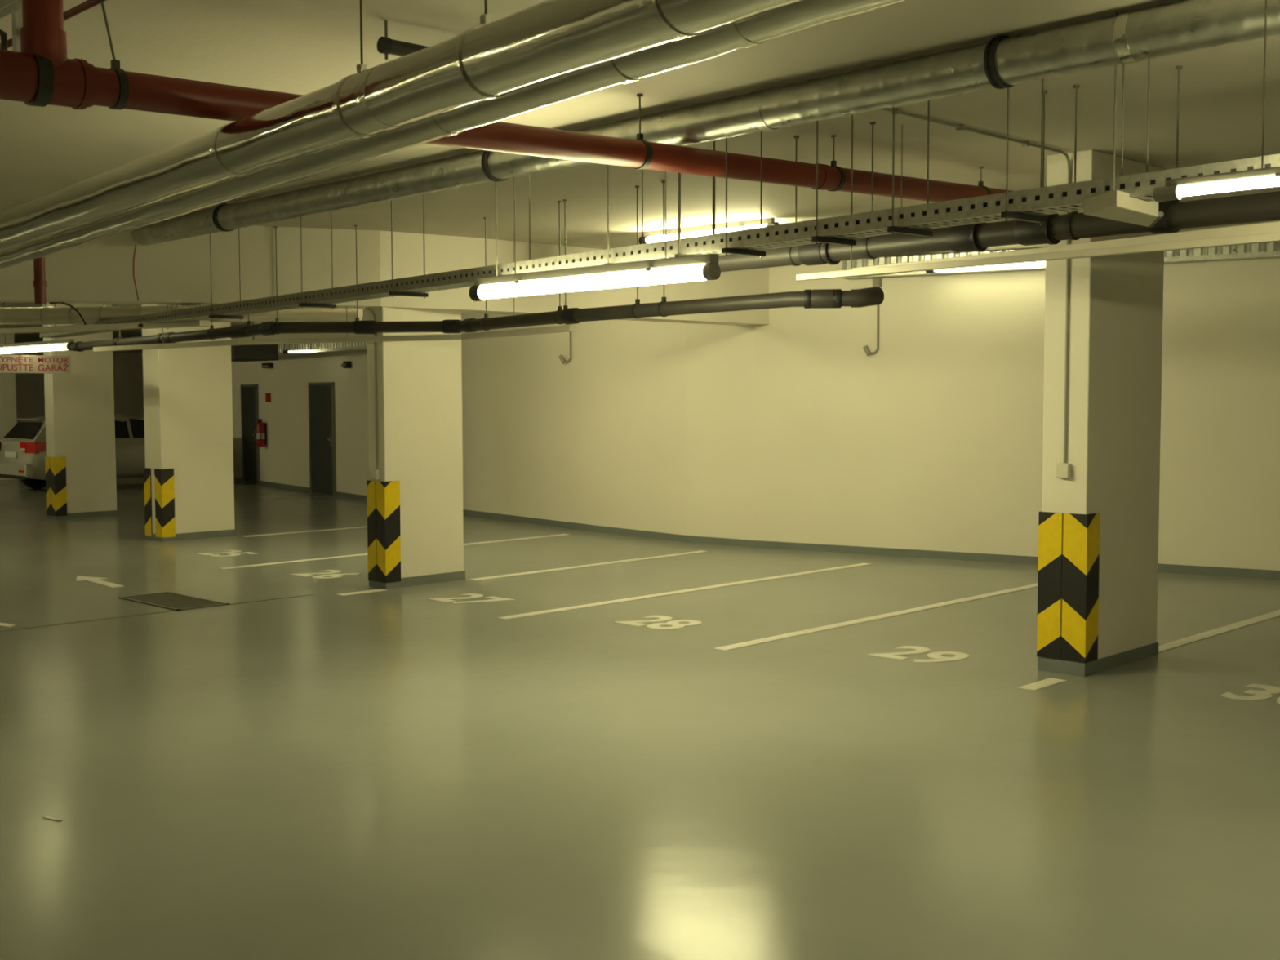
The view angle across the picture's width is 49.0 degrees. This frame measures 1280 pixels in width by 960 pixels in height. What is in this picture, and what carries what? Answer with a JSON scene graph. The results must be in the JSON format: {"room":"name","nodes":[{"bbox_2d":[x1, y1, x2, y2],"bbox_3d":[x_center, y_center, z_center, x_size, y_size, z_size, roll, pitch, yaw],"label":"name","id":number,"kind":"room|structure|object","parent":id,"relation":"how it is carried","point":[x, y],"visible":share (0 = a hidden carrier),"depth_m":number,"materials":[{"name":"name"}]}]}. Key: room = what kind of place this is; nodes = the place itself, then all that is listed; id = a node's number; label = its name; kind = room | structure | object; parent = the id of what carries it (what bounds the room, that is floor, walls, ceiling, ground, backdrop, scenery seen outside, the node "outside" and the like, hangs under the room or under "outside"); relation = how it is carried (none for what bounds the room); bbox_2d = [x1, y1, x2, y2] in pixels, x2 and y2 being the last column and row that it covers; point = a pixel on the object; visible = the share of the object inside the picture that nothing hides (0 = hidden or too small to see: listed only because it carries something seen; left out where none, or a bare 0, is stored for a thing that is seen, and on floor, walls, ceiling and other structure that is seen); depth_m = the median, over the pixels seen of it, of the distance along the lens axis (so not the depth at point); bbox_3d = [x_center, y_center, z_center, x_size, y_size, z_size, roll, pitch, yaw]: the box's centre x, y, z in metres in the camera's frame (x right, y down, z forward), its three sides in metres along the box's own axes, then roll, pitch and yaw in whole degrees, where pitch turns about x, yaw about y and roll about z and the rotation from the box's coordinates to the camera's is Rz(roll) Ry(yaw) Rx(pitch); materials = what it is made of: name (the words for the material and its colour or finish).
{"room":"parking garage","nodes":[
{"label":"parking garage","id":0,"kind":"room"},
{"bbox_2d":[14,351,125,422],"bbox_3d":[-27.868,-2.007,37.282,0.250,3.300,30.000,3,5,44],"label":"wall","id":1,"kind":"structure","parent":0,"point":[29,387],"depth_m":45.59,"materials":[{"name":"beige paint"}]},
{"bbox_2d":[124,351,143,418],"bbox_3d":[-11.343,-2.331,41.933,17.400,3.300,0.250,3,5,44],"label":"wall","id":2,"kind":"structure","parent":0,"point":[133,362],"depth_m":47.23,"materials":[{"name":"beige paint"}]},
{"bbox_2d":[0,476,1279,959],"bbox_3d":[-8.624,0.798,18.651,54.000,0.200,30.000,3,5,44],"label":"floor","id":3,"kind":"structure","parent":0,"point":[399,773],"depth_m":6.85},
{"bbox_2d":[0,622,15,626],"bbox_3d":[-5.838,1.107,11.606,2.289,0.004,0.078,2,4,34],"label":"line marking","id":4,"kind":"object","parent":3,"relation":"on","point":[1,624],"depth_m":11.03,"materials":[{"name":"white paint"}]},
{"bbox_2d":[0,333,17,479],"bbox_3d":[-14.424,-1.639,30.440,0.500,3.300,1.600,3,5,44],"label":"concrete column","id":5,"kind":"structure","parent":3,"relation":"on","point":[7,380],"depth_m":30.69,"materials":[{"name":"paint"}]},
{"bbox_2d":[42,816,62,821],"bbox_3d":[-2.483,1.434,5.948,0.108,0.004,0.017,2,4,27],"label":"floor mark","id":6,"kind":"object","parent":3,"relation":"on","point":[45,817],"depth_m":5.95,"materials":[{"name":"white paint"}]},
{"bbox_2d":[0,413,145,488],"bbox_3d":[-10.450,-0.595,28.059,2.040,1.475,4.282,3,5,44],"label":"car","id":7,"kind":"object","parent":3,"relation":"on","point":[23,450],"visible":0.3,"depth_m":26.87,"materials":[{"name":"grey paint"}]},
{"bbox_2d":[19,442,45,453],"bbox_3d":[-11.295,-0.601,26.143,0.564,0.200,0.145,0,3,3],"label":"tail lamp","id":8,"kind":"object","parent":7,"relation":"attached to","point":[24,447],"depth_m":26.09,"materials":[{"name":"red plastic"}]},
{"bbox_2d":[42,302,118,519],"bbox_3d":[-8.342,-1.091,20.935,0.314,3.300,0.950,3,5,44],"label":"concrete column","id":9,"kind":"structure","parent":3,"relation":"on","point":[80,460],"depth_m":20.82,"materials":[{"name":"paint"}]},
{"bbox_2d":[0,610,173,631],"bbox_3d":[-6.123,1.234,9.488,0.030,0.003,6.360,3,5,44],"label":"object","id":10,"kind":"structure","parent":3,"relation":"on","point":[166,611],"depth_m":11.22,"materials":[{"name":"grey"}]},
{"bbox_2d":[75,575,123,587],"bbox_3d":[-5.267,0.982,13.674,1.100,0.004,0.320,3,5,44],"label":"direction arrow","id":11,"kind":"object","parent":3,"relation":"on","point":[95,580],"visible":1,"depth_m":13.67,"materials":[{"name":"white paint"}]},
{"bbox_2d":[118,591,229,610],"bbox_3d":[-4.090,1.058,12.305,1.080,0.010,0.480,3,5,44],"label":"drain grate","id":12,"kind":"object","parent":3,"relation":"on","point":[168,600],"visible":1,"depth_m":12.26,"materials":[{"name":"grey metal"}]},
{"bbox_2d":[141,304,235,541],"bbox_3d":[-5.729,-0.914,17.833,0.454,3.300,1.010,3,5,44],"label":"concrete column","id":13,"kind":"structure","parent":3,"relation":"on","point":[188,485],"depth_m":17.63,"materials":[{"name":"paint"}]},
{"bbox_2d":[196,550,256,556],"bbox_3d":[-4.717,0.840,16.050,0.560,0.003,0.512,3,5,44],"label":"parking number","id":14,"kind":"object","parent":3,"relation":"on","point":[232,551],"visible":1,"depth_m":16.01,"materials":[{"name":"white paint"}]},
{"bbox_2d":[229,594,314,604],"bbox_3d":[-3.246,1.053,12.404,0.030,0.003,0.840,3,5,44],"label":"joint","id":15,"kind":"structure","parent":3,"relation":"on","point":[307,594],"depth_m":12.38,"materials":[{"name":"grey"}]},
{"bbox_2d":[243,526,367,537],"bbox_3d":[-4.019,0.658,19.062,2.972,0.004,0.110,-4,5,-45],"label":"parking line","id":16,"kind":"object","parent":3,"relation":"on","point":[357,526],"visible":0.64,"depth_m":18.59,"materials":[{"name":"white paint"}]},
{"bbox_2d":[290,569,359,578],"bbox_3d":[-3.143,0.948,14.146,0.576,0.003,0.520,3,5,44],"label":"parking number","id":17,"kind":"object","parent":3,"relation":"on","point":[332,575],"visible":1,"depth_m":14.12,"materials":[{"name":"white paint"}]},
{"bbox_2d":[337,588,386,595],"bbox_3d":[-2.534,1.025,12.825,0.110,0.004,0.480,3,5,44],"label":"line marking","id":18,"kind":"object","parent":3,"relation":"on","point":[380,589],"visible":1,"depth_m":12.82,"materials":[{"name":"white paint"}]},
{"bbox_2d":[219,533,568,568],"bbox_3d":[-2.649,0.812,16.403,0.110,0.004,4.931,3,5,44],"label":"parking line","id":19,"kind":"object","parent":3,"relation":"on","point":[304,560],"visible":0.71,"depth_m":15.64,"materials":[{"name":"white paint"}]},
{"bbox_2d":[366,306,465,588],"bbox_3d":[-2.137,-0.322,13.415,0.284,2.620,0.940,3,5,44],"label":"concrete column","id":20,"kind":"structure","parent":3,"relation":"on","point":[415,525],"depth_m":13.26,"materials":[{"name":"paint"}]},
{"bbox_2d":[365,306,380,479],"bbox_3d":[-2.478,-0.796,12.995,0.080,1.589,0.112,3,5,44],"label":"conduit","id":21,"kind":"object","parent":20,"relation":"attached to","point":[375,473],"visible":0.97,"depth_m":13.03,"materials":[{"name":"grey plastic"}]},
{"bbox_2d":[426,593,514,604],"bbox_3d":[-1.491,1.050,12.361,0.598,0.003,0.518,3,5,44],"label":"parking number","id":22,"kind":"object","parent":3,"relation":"on","point":[473,595],"visible":1,"depth_m":12.38,"materials":[{"name":"white paint"}]},
{"bbox_2d":[468,551,707,580],"bbox_3d":[-0.445,0.895,14.912,0.110,0.004,3.431,3,5,44],"label":"line marking","id":23,"kind":"object","parent":3,"relation":"on","point":[695,552],"visible":1,"depth_m":14.74,"materials":[{"name":"white paint"}]},
{"bbox_2d":[613,615,702,629],"bbox_3d":[0.167,1.122,11.071,0.577,0.003,0.513,3,5,44],"label":"parking number","id":24,"kind":"object","parent":3,"relation":"on","point":[675,624],"visible":1,"depth_m":11.02,"materials":[{"name":"white paint"}]},
{"bbox_2d":[497,563,870,619],"bbox_3d":[0.652,0.999,13.098,0.110,0.004,5.060,3,5,44],"label":"line marking","id":25,"kind":"object","parent":3,"relation":"on","point":[860,564],"visible":1,"depth_m":12.71,"materials":[{"name":"white paint"}]},
{"bbox_2d":[713,583,1037,650],"bbox_3d":[2.261,1.081,11.656,0.110,0.004,4.921,3,5,44],"label":"line marking","id":26,"kind":"object","parent":3,"relation":"on","point":[1022,588],"visible":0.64,"depth_m":11.19,"materials":[{"name":"white paint"}]},
{"bbox_2d":[866,645,968,662],"bbox_3d":[1.935,1.201,9.651,0.573,0.003,0.520,3,5,44],"label":"parking number","id":27,"kind":"object","parent":3,"relation":"on","point":[937,656],"visible":1,"depth_m":9.64,"materials":[{"name":"white paint"}]},
{"bbox_2d":[1017,677,1066,690],"bbox_3d":[2.482,1.258,8.666,0.110,0.004,0.400,3,5,44],"label":"line marking","id":28,"kind":"object","parent":3,"relation":"on","point":[1049,682],"visible":1,"depth_m":8.65,"materials":[{"name":"white paint"}]},
{"bbox_2d":[1036,149,1165,676],"bbox_3d":[3.065,-0.432,9.290,0.334,3.300,1.080,3,5,44],"label":"concrete column","id":29,"kind":"structure","parent":3,"relation":"on","point":[1098,526],"depth_m":9.01,"materials":[{"name":"paint"}]},
{"bbox_2d":[880,107,1071,478],"bbox_3d":[1.963,-0.987,8.113,0.080,2.045,2.111,3,5,44],"label":"conduit","id":30,"kind":"object","parent":29,"relation":"attached to","point":[1064,470],"visible":0.9,"depth_m":8.84,"materials":[{"name":"grey plastic"}]},
{"bbox_2d":[1158,609,1279,653],"bbox_3d":[4.745,1.113,10.981,0.110,0.004,3.520,3,5,44],"label":"line marking","id":31,"kind":"object","parent":3,"relation":"on","point":[1215,632],"visible":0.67,"depth_m":10.56,"materials":[{"name":"white paint"}]},
{"bbox_2d":[1220,684,1279,703],"bbox_3d":[3.794,1.276,8.292,0.561,0.003,0.513,3,5,44],"label":"parking number","id":32,"kind":"object","parent":3,"relation":"on","point":[1259,695],"visible":1,"depth_m":8.37,"materials":[{"name":"white paint"}]},
{"bbox_2d":[0,0,1279,352],"bbox_3d":[-8.634,-2.720,18.442,54.000,0.250,30.000,3,5,44],"label":"ceiling","id":33,"kind":"structure","parent":0,"point":[304,47],"depth_m":7.55,"materials":[{"name":"paint"}]},
{"bbox_2d":[0,29,7,50],"bbox_3d":[-2.672,-1.758,5.665,0.328,0.122,0.027,1,4,26],"label":"conduit","id":34,"kind":"object","parent":33,"relation":"attached to","point":[3,35],"visible":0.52,"depth_m":5.59,"materials":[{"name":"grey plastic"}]},
{"bbox_2d":[0,0,22,18],"bbox_3d":[-2.428,-1.776,5.254,0.816,0.105,0.050,3,5,45],"label":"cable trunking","id":35,"kind":"object","parent":33,"relation":"hanging from","point":[6,6],"visible":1,"depth_m":5.11,"materials":[{"name":"metal"}]},
{"bbox_2d":[11,8,22,52],"bbox_3d":[-2.432,-1.730,5.503,0.036,0.228,0.036,3,5,44],"label":"post","id":36,"kind":"object","parent":33,"relation":"attached to","point":[16,16],"visible":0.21,"depth_m":5.49,"materials":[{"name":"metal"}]},
{"bbox_2d":[0,0,106,48],"bbox_3d":[-2.172,-1.730,5.267,0.027,0.028,2.901,-3,5,-44],"label":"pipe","id":37,"kind":"object","parent":36,"relation":"attached to","point":[88,4],"visible":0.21,"depth_m":5.13,"materials":[{"name":"metal"}]},
{"bbox_2d":[0,324,71,373],"bbox_3d":[-8.366,-2.050,19.204,0.034,1.179,1.161,3,5,44],"label":"warning sign","id":38,"kind":"object","parent":33,"relation":"hanging from","point":[55,364],"visible":1,"depth_m":19.28,"materials":[{"name":"grey plastic"}]},
{"bbox_2d":[0,303,74,354],"bbox_3d":[-8.312,-2.183,19.128,2.770,0.907,0.114,3,5,45],"label":"lamp","id":39,"kind":"object","parent":33,"relation":"hanging from","point":[60,344],"visible":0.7,"depth_m":18.90,"materials":[{"name":"grey plastic"}]},
{"bbox_2d":[33,256,46,304],"bbox_3d":[-4.787,-1.789,11.199,0.096,0.772,0.096,3,5,44],"label":"downpipe","id":40,"kind":"object","parent":33,"relation":"attached to","point":[39,282],"visible":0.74,"depth_m":11.18,"materials":[{"name":"red metal"}]},
{"bbox_2d":[48,302,86,324],"bbox_3d":[-4.965,-1.447,12.202,0.320,0.206,0.021,0,3,2],"label":"cable","id":41,"kind":"object","parent":33,"relation":"hanging from","point":[50,303],"visible":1,"depth_m":12.19,"materials":[{"name":"black plastic"}]},
{"bbox_2d":[0,305,209,334],"bbox_3d":[-5.411,-1.873,13.518,3.441,0.875,0.120,2,4,30],"label":"cable trunking","id":42,"kind":"object","parent":33,"relation":"hanging from","point":[201,322],"visible":0.8,"depth_m":13.29,"materials":[{"name":"beige plastic"}]},
{"bbox_2d":[0,303,363,324],"bbox_3d":[-4.817,-1.937,13.841,4.273,0.789,0.178,0,3,8],"label":"cable tray","id":43,"kind":"object","parent":33,"relation":"hanging from","point":[45,315],"visible":0.61,"depth_m":13.82,"materials":[{"name":"beige paint"}]},
{"bbox_2d":[231,321,278,361],"bbox_3d":[-5.769,-2.213,20.218,0.950,0.990,0.700,3,5,44],"label":"box","id":44,"kind":"object","parent":33,"relation":"hanging from","point":[251,353],"visible":0.34,"depth_m":19.92,"materials":[{"name":"black metal"}]},
{"bbox_2d":[93,219,575,351],"bbox_3d":[-3.126,-1.796,13.292,7.132,1.015,0.623,3,4,39],"label":"cable trunking","id":45,"kind":"object","parent":33,"relation":"hanging from","point":[563,328],"visible":0.88,"depth_m":12.95,"materials":[{"name":"beige plastic"}]},
{"bbox_2d":[0,226,768,325],"bbox_3d":[-4.608,-1.913,12.594,14.241,0.690,1.592,-2,4,-28],"label":"beam","id":46,"kind":"structure","parent":33,"relation":"attached to","point":[177,272],"depth_m":12.64,"materials":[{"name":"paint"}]},
{"bbox_2d":[0,0,802,250],"bbox_3d":[-3.264,-1.625,7.537,0.204,0.672,16.774,-3,4,-38],"label":"insulated pipe","id":47,"kind":"object","parent":33,"relation":"hanging from","point":[547,39],"visible":1,"depth_m":4.24,"materials":[{"name":"metal"}]},
{"bbox_2d":[377,20,428,59],"bbox_3d":[-0.845,-1.792,5.868,0.554,0.155,0.067,-3,5,-44],"label":"pipe","id":48,"kind":"object","parent":33,"relation":"hanging from","point":[385,45],"visible":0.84,"depth_m":5.69,"materials":[{"name":"grey plastic"}]},
{"bbox_2d":[0,0,906,269],"bbox_3d":[-3.836,-1.492,8.925,0.166,0.166,18.173,-3,4,-37],"label":"insulated pipe","id":49,"kind":"object","parent":33,"relation":"hanging from","point":[758,28],"visible":0.62,"depth_m":4.52,"materials":[{"name":"metal"}]},
{"bbox_2d":[70,180,884,351],"bbox_3d":[-2.869,-1.799,12.870,11.810,0.961,1.172,3,5,44],"label":"drain pipe","id":50,"kind":"object","parent":33,"relation":"hanging from","point":[869,296],"visible":0.91,"depth_m":11.10,"materials":[{"name":"plastic"}]},
{"bbox_2d":[0,0,1013,202],"bbox_3d":[-0.213,-1.681,6.883,0.188,0.504,8.052,3,5,45],"label":"pipe","id":51,"kind":"object","parent":33,"relation":"hanging from","point":[42,74],"visible":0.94,"depth_m":5.57,"materials":[{"name":"red metal"}]},
{"bbox_2d":[468,171,720,301],"bbox_3d":[-0.319,-1.533,7.983,0.108,0.927,2.049,-3,5,-43],"label":"lamp","id":52,"kind":"object","parent":33,"relation":"hanging from","point":[704,267],"visible":0.98,"depth_m":7.87,"materials":[{"name":"grey plastic"}]},
{"bbox_2d":[40,12,1279,337],"bbox_3d":[-1.523,-1.655,9.675,0.317,0.877,14.667,-3,5,-41],"label":"cable tray","id":53,"kind":"object","parent":33,"relation":"hanging from","point":[1026,205],"visible":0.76,"depth_m":7.05,"materials":[{"name":"metal"}]},
{"bbox_2d":[43,189,1246,337],"bbox_3d":[-1.523,-1.307,9.697,14.636,0.163,1.277,3,5,44],"label":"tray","id":54,"kind":"object","parent":53,"relation":"on","point":[1028,209],"depth_m":7.53,"materials":[{"name":"metal"}]},
{"bbox_2d":[131,0,1279,245],"bbox_3d":[-1.161,-1.937,8.831,0.214,0.217,11.648,-3,5,-43],"label":"pipe","id":55,"kind":"object","parent":33,"relation":"hanging from","point":[1184,26],"visible":0.91,"depth_m":6.48,"materials":[{"name":"grey metal"}]},
{"bbox_2d":[133,244,138,301],"bbox_3d":[-4.301,-1.772,12.003,0.056,0.486,0.033,1,4,17],"label":"hanging cable","id":56,"kind":"object","parent":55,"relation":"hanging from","point":[135,244],"visible":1,"depth_m":12.00,"materials":[{"name":"brown plastic"}]},
{"bbox_2d":[638,217,778,244],"bbox_3d":[0.591,-2.212,12.523,1.571,0.118,0.084,3,5,43],"label":"lamp","id":57,"kind":"object","parent":33,"relation":"attached to","point":[649,237],"visible":0.66,"depth_m":12.52,"materials":[{"name":"grey plastic"}]},
{"bbox_2d":[717,65,1279,271],"bbox_3d":[1.737,-1.582,7.372,0.161,0.768,5.990,-3,5,-42],"label":"drain pipe","id":58,"kind":"object","parent":33,"relation":"hanging from","point":[1178,215],"visible":0.76,"depth_m":7.08,"materials":[{"name":"plastic"}]},
{"bbox_2d":[795,232,1279,280],"bbox_3d":[1.976,-1.511,6.921,0.045,0.858,3.150,-3,5,-42],"label":"cable trunking","id":59,"kind":"object","parent":33,"relation":"hanging from","point":[1264,237],"visible":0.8,"depth_m":6.87,"materials":[{"name":"beige plastic"}]},
{"bbox_2d":[851,124,1279,277],"bbox_3d":[2.137,-1.531,6.974,0.065,0.825,3.075,-3,4,-35],"label":"cable trunking","id":60,"kind":"object","parent":33,"relation":"hanging from","point":[1269,227],"visible":0.71,"depth_m":6.65,"materials":[{"name":"beige plastic"}]},
{"bbox_2d":[1083,64,1164,226],"bbox_3d":[2.064,-1.486,5.853,0.213,0.782,0.760,3,5,44],"label":"junction box","id":61,"kind":"object","parent":33,"relation":"hanging from","point":[1116,205],"visible":0.88,"depth_m":5.74,"materials":[{"name":"beige plastic"}]},
{"bbox_2d":[1152,0,1279,201],"bbox_3d":[2.510,-1.368,4.283,0.059,0.834,1.946,-3,5,-43],"label":"lamp","id":62,"kind":"object","parent":33,"relation":"hanging from","point":[1174,188],"visible":1,"depth_m":4.82,"materials":[{"name":"grey plastic"}]},
{"bbox_2d":[231,257,1279,570],"bbox_3d":[2.743,-0.929,17.672,36.617,3.300,3.834,3,5,42],"label":"wall","id":63,"kind":"structure","parent":0,"point":[785,428],"depth_m":15.90,"materials":[{"name":"beige paint"}]},
{"bbox_2d":[240,384,260,484],"bbox_3d":[-8.063,-0.948,29.036,0.070,2.050,0.915,-3,4,-35],"label":"door","id":64,"kind":"structure","parent":63,"relation":"in","point":[249,393],"depth_m":29.04,"materials":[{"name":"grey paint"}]},
{"bbox_2d":[254,418,266,446],"bbox_3d":[-7.629,-0.948,28.258,0.197,0.553,0.220,3,5,44],"label":"fire extinguisher","id":65,"kind":"object","parent":63,"relation":"attached to","point":[261,428],"visible":1,"depth_m":28.21,"materials":[{"name":"red metal"}]},
{"bbox_2d":[262,363,273,368],"bbox_3d":[-7.395,-2.272,27.904,0.260,0.100,0.130,3,5,44],"label":"emergency light","id":66,"kind":"object","parent":63,"relation":"attached to","point":[264,365],"visible":1,"depth_m":27.83,"materials":[{"name":"black plastic"}]},
{"bbox_2d":[265,393,271,402],"bbox_3d":[-7.425,-1.645,28.064,0.140,0.180,0.030,3,5,44],"label":"wall sign","id":67,"kind":"object","parent":63,"relation":"attached to","point":[268,396],"visible":1,"depth_m":28.04,"materials":[{"name":"red plastic"}]},
{"bbox_2d":[307,382,336,496],"bbox_3d":[-5.839,-0.760,25.772,0.070,2.050,1.174,-2,4,-34],"label":"door","id":68,"kind":"structure","parent":63,"relation":"in","point":[322,411],"depth_m":25.75,"materials":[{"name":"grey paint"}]},
{"bbox_2d":[278,335,367,355],"bbox_3d":[-5.636,-2.310,24.371,0.190,0.210,7.654,-2,4,-34],"label":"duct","id":69,"kind":"object","parent":63,"relation":"attached to","point":[320,347],"visible":0.24,"depth_m":23.86,"materials":[{"name":"metal"}]},
{"bbox_2d":[283,349,311,353],"bbox_3d":[-5.802,-2.224,24.300,0.721,0.080,0.064,0,3,0],"label":"lamp","id":70,"kind":"object","parent":69,"relation":"attached to","point":[286,351],"visible":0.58,"depth_m":24.29,"materials":[{"name":"grey plastic"}]},
{"bbox_2d":[340,361,351,368],"bbox_3d":[-5.142,-2.013,24.540,0.120,0.120,0.170,3,5,44],"label":"wall fitting","id":71,"kind":"object","parent":63,"relation":"attached to","point":[345,364],"visible":1,"depth_m":24.51,"materials":[{"name":"black plastic"}]},
{"bbox_2d":[559,324,573,363],"bbox_3d":[-0.991,-1.823,18.818,0.210,0.524,0.077,2,4,31],"label":"conduit","id":72,"kind":"object","parent":63,"relation":"attached to","point":[561,357],"visible":0.66,"depth_m":18.80,"materials":[{"name":"grey plastic"}]},
{"bbox_2d":[233,476,1279,579],"bbox_3d":[2.663,0.681,17.676,36.623,0.085,3.613,3,5,42],"label":"baseboard","id":73,"kind":"structure","parent":63,"relation":"attached to","point":[1169,568],"depth_m":16.12,"materials":[{"name":"grey paint"}]},
{"bbox_2d":[862,278,882,355],"bbox_3d":[2.577,-1.802,15.587,0.210,0.849,0.077,2,4,31],"label":"conduit","id":74,"kind":"object","parent":63,"relation":"attached to","point":[876,282],"visible":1,"depth_m":15.57,"materials":[{"name":"grey plastic"}]},
{"bbox_2d":[840,241,1279,279],"bbox_3d":[6.307,-2.207,13.161,9.477,0.205,0.190,2,4,32],"label":"cable tray","id":75,"kind":"object","parent":63,"relation":"attached to","point":[1265,250],"visible":0.31,"depth_m":13.75,"materials":[{"name":"metal"}]},
{"bbox_2d":[925,261,1045,273],"bbox_3d":[3.691,-2.219,14.559,1.504,0.088,0.084,2,4,32],"label":"lamp","id":76,"kind":"object","parent":75,"relation":"attached to","point":[1037,264],"visible":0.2,"depth_m":14.52,"materials":[{"name":"grey plastic"}]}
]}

